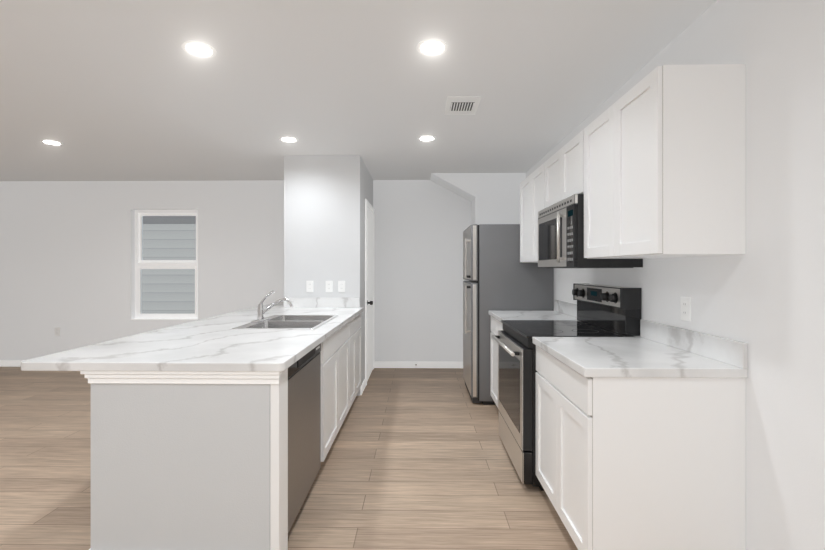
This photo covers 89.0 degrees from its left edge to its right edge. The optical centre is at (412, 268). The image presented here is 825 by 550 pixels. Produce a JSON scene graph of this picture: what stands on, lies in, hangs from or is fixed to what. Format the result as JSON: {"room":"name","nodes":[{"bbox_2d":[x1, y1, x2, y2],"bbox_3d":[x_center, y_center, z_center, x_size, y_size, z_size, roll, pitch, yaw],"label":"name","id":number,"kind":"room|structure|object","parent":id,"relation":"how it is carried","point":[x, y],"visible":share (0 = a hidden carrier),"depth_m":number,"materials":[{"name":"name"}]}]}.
{"room":"kitchen","nodes":[
{"label":"kitchen","id":0,"kind":"room"},
{"bbox_2d":[0,180,470,361],"bbox_3d":[-2.556,0.065,5.676,7.910,2.490,0.150,0,0,1],"label":"wall","id":1,"kind":"structure","parent":0,"point":[67,257],"depth_m":5.60,"materials":[{"name":"white paint"}]},
{"bbox_2d":[0,360,23,366],"bbox_3d":[-3.897,1.268,5.612,5.166,0.085,0.017,0,0,1],"label":"baseboard","id":2,"kind":"structure","parent":1,"relation":"attached to","point":[17,363],"depth_m":5.63,"materials":[{"name":"white wood"}]},
{"bbox_2d":[55,327,59,335],"bbox_3d":[-4.762,0.840,5.631,0.072,0.116,0.008,0,0,1],"label":"outlet","id":3,"kind":"object","parent":1,"relation":"attached to","point":[57,331],"visible":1,"depth_m":5.63,"materials":[{"name":"white plastic"}]},
{"bbox_2d":[131,210,197,319],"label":"window","id":4,"kind":"structure","parent":1,"relation":"in","point":[141,264],"depth_m":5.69,"materials":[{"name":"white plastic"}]},
{"bbox_2d":[374,361,462,367],"bbox_3d":[0.127,1.268,5.549,1.296,0.085,0.017,0,0,1],"label":"baseboard","id":5,"kind":"structure","parent":1,"relation":"attached to","point":[377,364],"depth_m":5.55,"materials":[{"name":"white wood"}]},
{"bbox_2d":[0,367,577,549],"bbox_3d":[-2.607,1.360,2.446,8.210,0.100,11.510,0,0,1],"label":"floor","id":6,"kind":"structure","parent":0,"point":[417,459],"depth_m":2.65,"materials":[{"name":"beige wood"}]},
{"bbox_2d":[91,155,372,549],"bbox_3d":[-0.964,0.066,3.700,0.823,2.488,3.748,0,0,1],"label":"wall","id":7,"kind":"structure","parent":6,"relation":"on","point":[180,466],"depth_m":1.83,"materials":[{"name":"grey paint"}]},
{"bbox_2d":[80,371,87,377],"bbox_3d":[-1.398,0.873,3.077,0.026,0.875,2.542,0,0,1],"label":"trim","id":8,"kind":"structure","parent":7,"relation":"attached to","point":[85,373],"depth_m":1.81,"materials":[{"name":"white wood"}]},
{"bbox_2d":[88,368,287,549],"bbox_3d":[-0.984,0.873,1.815,0.833,0.875,0.029,0,0,1],"label":"trim","id":9,"kind":"structure","parent":7,"relation":"attached to","point":[277,382],"depth_m":1.82,"materials":[{"name":"white wood"}]},
{"bbox_2d":[306,281,312,291],"bbox_3d":[-1.062,0.180,4.343,0.072,0.116,0.008,0,0,1],"label":"outlet","id":10,"kind":"object","parent":7,"relation":"attached to","point":[309,286],"visible":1,"depth_m":4.34,"materials":[{"name":"white plastic"}]},
{"bbox_2d":[284,297,359,306],"bbox_3d":[-0.937,0.345,4.333,0.786,0.102,0.019,0,0,1],"label":"backsplash","id":11,"kind":"structure","parent":7,"relation":"attached to","point":[325,301],"depth_m":4.32,"materials":[{"name":"stone"}]},
{"bbox_2d":[326,281,332,291],"bbox_3d":[-0.862,0.180,4.339,0.072,0.116,0.008,0,0,1],"label":"outlet","id":12,"kind":"object","parent":7,"relation":"attached to","point":[329,286],"visible":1,"depth_m":4.34,"materials":[{"name":"white plastic"}]},
{"bbox_2d":[338,281,344,291],"bbox_3d":[-0.732,0.180,4.337,0.072,0.116,0.008,0,0,1],"label":"outlet","id":13,"kind":"object","parent":7,"relation":"attached to","point":[341,286],"visible":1,"depth_m":4.33,"materials":[{"name":"white plastic"}]},
{"bbox_2d":[360,379,365,394],"bbox_3d":[-0.531,1.268,4.519,0.012,0.085,0.340,0,0,1],"label":"baseboard","id":14,"kind":"structure","parent":7,"relation":"attached to","point":[363,385],"depth_m":4.50,"materials":[{"name":"white wood"}]},
{"bbox_2d":[365,199,373,385],"bbox_3d":[-0.490,0.262,5.123,0.075,2.097,0.824,0,0,1],"label":"pantry door","id":15,"kind":"structure","parent":7,"relation":"in","point":[369,288],"depth_m":5.06,"materials":[{"name":"white wood"}]},
{"bbox_2d":[288,343,320,532],"bbox_3d":[-0.889,0.874,2.282,0.640,0.872,0.659,0,0,1],"label":"dishwasher","id":16,"kind":"object","parent":6,"relation":"on","point":[304,419],"visible":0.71,"depth_m":2.22,"materials":[{"name":"grey metal"}]},
{"bbox_2d":[320,320,351,461],"bbox_3d":[-0.873,0.873,3.136,0.656,0.874,1.033,0,0,1],"label":"base cabinet","id":17,"kind":"object","parent":6,"relation":"on","point":[340,351],"depth_m":3.00,"materials":[{"name":"white wood"}]},
{"bbox_2d":[21,301,363,371],"bbox_3d":[-1.087,0.415,3.522,1.140,0.038,3.490,0,0,1],"label":"countertop","id":18,"kind":"structure","parent":17,"relation":"on","point":[216,344],"depth_m":2.12,"materials":[{"name":"stone"}]},
{"bbox_2d":[251,290,292,322],"bbox_3d":[-1.039,0.276,3.172,0.270,0.232,0.250,0,0,1],"label":"faucet","id":19,"kind":"object","parent":18,"relation":"on","point":[260,314],"visible":1,"depth_m":3.16,"materials":[{"name":"silver metal"}]},
{"bbox_2d":[232,315,337,328],"bbox_3d":[-0.910,0.484,3.170,0.550,0.185,0.820,0,0,1],"label":"sink","id":20,"kind":"object","parent":18,"relation":"in","point":[294,321],"visible":0.21,"depth_m":3.16,"materials":[{"name":"silver metal"}]},
{"bbox_2d":[352,313,360,402],"bbox_3d":[-0.861,0.873,3.935,0.656,0.874,0.812,0,0,1],"label":"base cabinet","id":21,"kind":"object","parent":6,"relation":"on","point":[356,322],"depth_m":3.99,"materials":[{"name":"white wood"}]},
{"bbox_2d":[490,316,502,406],"bbox_3d":[1.050,0.873,3.612,0.627,0.875,0.783,0,0,1],"label":"base cabinet","id":22,"kind":"object","parent":6,"relation":"on","point":[496,325],"visible":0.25,"depth_m":3.84,"materials":[{"name":"white wood"}]},
{"bbox_2d":[488,300,747,377],"bbox_3d":[1.029,0.364,2.840,0.645,0.140,2.332,0,0,1],"label":"countertop","id":23,"kind":"structure","parent":22,"relation":"on","point":[656,350],"depth_m":1.92,"materials":[{"name":"stone"}]},
{"bbox_2d":[463,224,553,404],"bbox_3d":[0.935,0.439,4.398,0.845,1.743,0.759,0,0,1],"label":"refrigerator","id":24,"kind":"object","parent":6,"relation":"on","point":[498,275],"visible":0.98,"depth_m":4.02,"materials":[{"name":"grey metal"}]},
{"bbox_2d":[492,283,641,490],"bbox_3d":[0.969,0.710,2.837,0.752,1.200,0.760,0,0,1],"label":"range","id":25,"kind":"object","parent":6,"relation":"on","point":[607,311],"visible":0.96,"depth_m":2.62,"materials":[{"name":"black metal"}]},
{"bbox_2d":[536,346,745,549],"bbox_3d":[1.026,0.873,2.069,0.627,0.875,0.766,0,0,1],"label":"base cabinet","id":26,"kind":"object","parent":6,"relation":"on","point":[629,463],"visible":0.96,"depth_m":1.69,"materials":[{"name":"white wood"}]},
{"bbox_2d":[0,0,716,180],"bbox_3d":[-2.626,-1.230,1.221,8.210,0.100,9.060,0,0,1],"label":"ceiling","id":27,"kind":"structure","parent":0,"point":[116,90],"depth_m":2.63,"materials":[{"name":"white paint"}]},
{"bbox_2d":[40,140,63,145],"bbox_3d":[-3.359,-1.177,3.913,0.170,0.004,0.170,0,0,1],"label":"recessed light","id":28,"kind":"object","parent":27,"relation":"in","point":[51,142],"visible":1,"depth_m":3.90,"materials":[{"name":"white"}]},
{"bbox_2d":[181,41,216,57],"bbox_3d":[-1.145,-1.177,2.253,0.170,0.004,0.170,0,0,1],"label":"recessed light","id":29,"kind":"object","parent":27,"relation":"in","point":[199,49],"visible":1,"depth_m":2.25,"materials":[{"name":"white"}]},
{"bbox_2d":[279,136,297,142],"bbox_3d":[-1.125,-1.177,3.818,0.170,0.004,0.170,0,0,1],"label":"recessed light","id":30,"kind":"object","parent":27,"relation":"in","point":[288,139],"visible":1,"depth_m":3.81,"materials":[{"name":"white"}]},
{"bbox_2d":[417,135,435,141],"bbox_3d":[0.130,-1.177,3.788,0.170,0.004,0.170,0,0,1],"label":"recessed light","id":31,"kind":"object","parent":27,"relation":"in","point":[426,138],"visible":1,"depth_m":3.78,"materials":[{"name":"white"}]},
{"bbox_2d":[416,38,447,55],"bbox_3d":[0.105,-1.177,2.234,0.170,0.004,0.170,0,0,1],"label":"recessed light","id":32,"kind":"object","parent":27,"relation":"in","point":[431,47],"visible":1,"depth_m":2.23,"materials":[{"name":"white"}]},
{"bbox_2d":[444,96,481,114],"bbox_3d":[0.358,-1.174,3.035,0.235,0.011,0.335,0,0,1],"label":"ceiling vent","id":33,"kind":"object","parent":27,"relation":"in","point":[462,105],"visible":1,"depth_m":3.00,"materials":[{"name":"white metal"}]},
{"bbox_2d":[430,173,525,224],"bbox_3d":[0.812,0.066,5.347,1.161,2.488,0.398,0,0,1],"label":"wall","id":34,"kind":"structure","parent":0,"point":[493,198],"depth_m":5.15,"materials":[{"name":"white paint"}]},
{"bbox_2d":[526,0,824,549],"bbox_3d":[1.403,0.065,1.158,0.150,2.490,9.060,0,0,1],"label":"wall","id":35,"kind":"structure","parent":0,"point":[763,297],"depth_m":1.56,"materials":[{"name":"white paint"}]},
{"bbox_2d":[520,167,539,262],"bbox_3d":[1.190,-0.440,3.610,0.348,0.760,0.783,0,0,1],"label":"upper cabinet","id":36,"kind":"object","parent":35,"relation":"attached to","point":[530,186],"depth_m":3.65,"materials":[{"name":"white wood"}]},
{"bbox_2d":[540,133,579,210],"bbox_3d":[1.178,-0.633,2.834,0.348,0.373,0.758,0,0,1],"label":"upper cabinet","id":37,"kind":"object","parent":35,"relation":"attached to","point":[560,174],"depth_m":2.83,"materials":[{"name":"white wood"}]},
{"bbox_2d":[538,194,642,267],"bbox_3d":[1.129,-0.223,2.835,0.446,0.434,0.756,0,0,1],"label":"microwave","id":38,"kind":"object","parent":37,"relation":"attached to","point":[560,234],"visible":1,"depth_m":2.59,"materials":[{"name":"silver metal"}]},
{"bbox_2d":[580,64,745,258],"bbox_3d":[1.166,-0.440,2.067,0.348,0.760,0.766,0,0,1],"label":"upper cabinet","id":39,"kind":"object","parent":35,"relation":"attached to","point":[651,164],"depth_m":1.69,"materials":[{"name":"white wood"}]},
{"bbox_2d":[681,296,690,320],"bbox_3d":[1.338,0.195,2.059,0.008,0.116,0.072,0,0,1],"label":"outlet","id":40,"kind":"object","parent":35,"relation":"attached to","point":[685,308],"visible":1,"depth_m":2.05,"materials":[{"name":"white plastic"}]}
]}

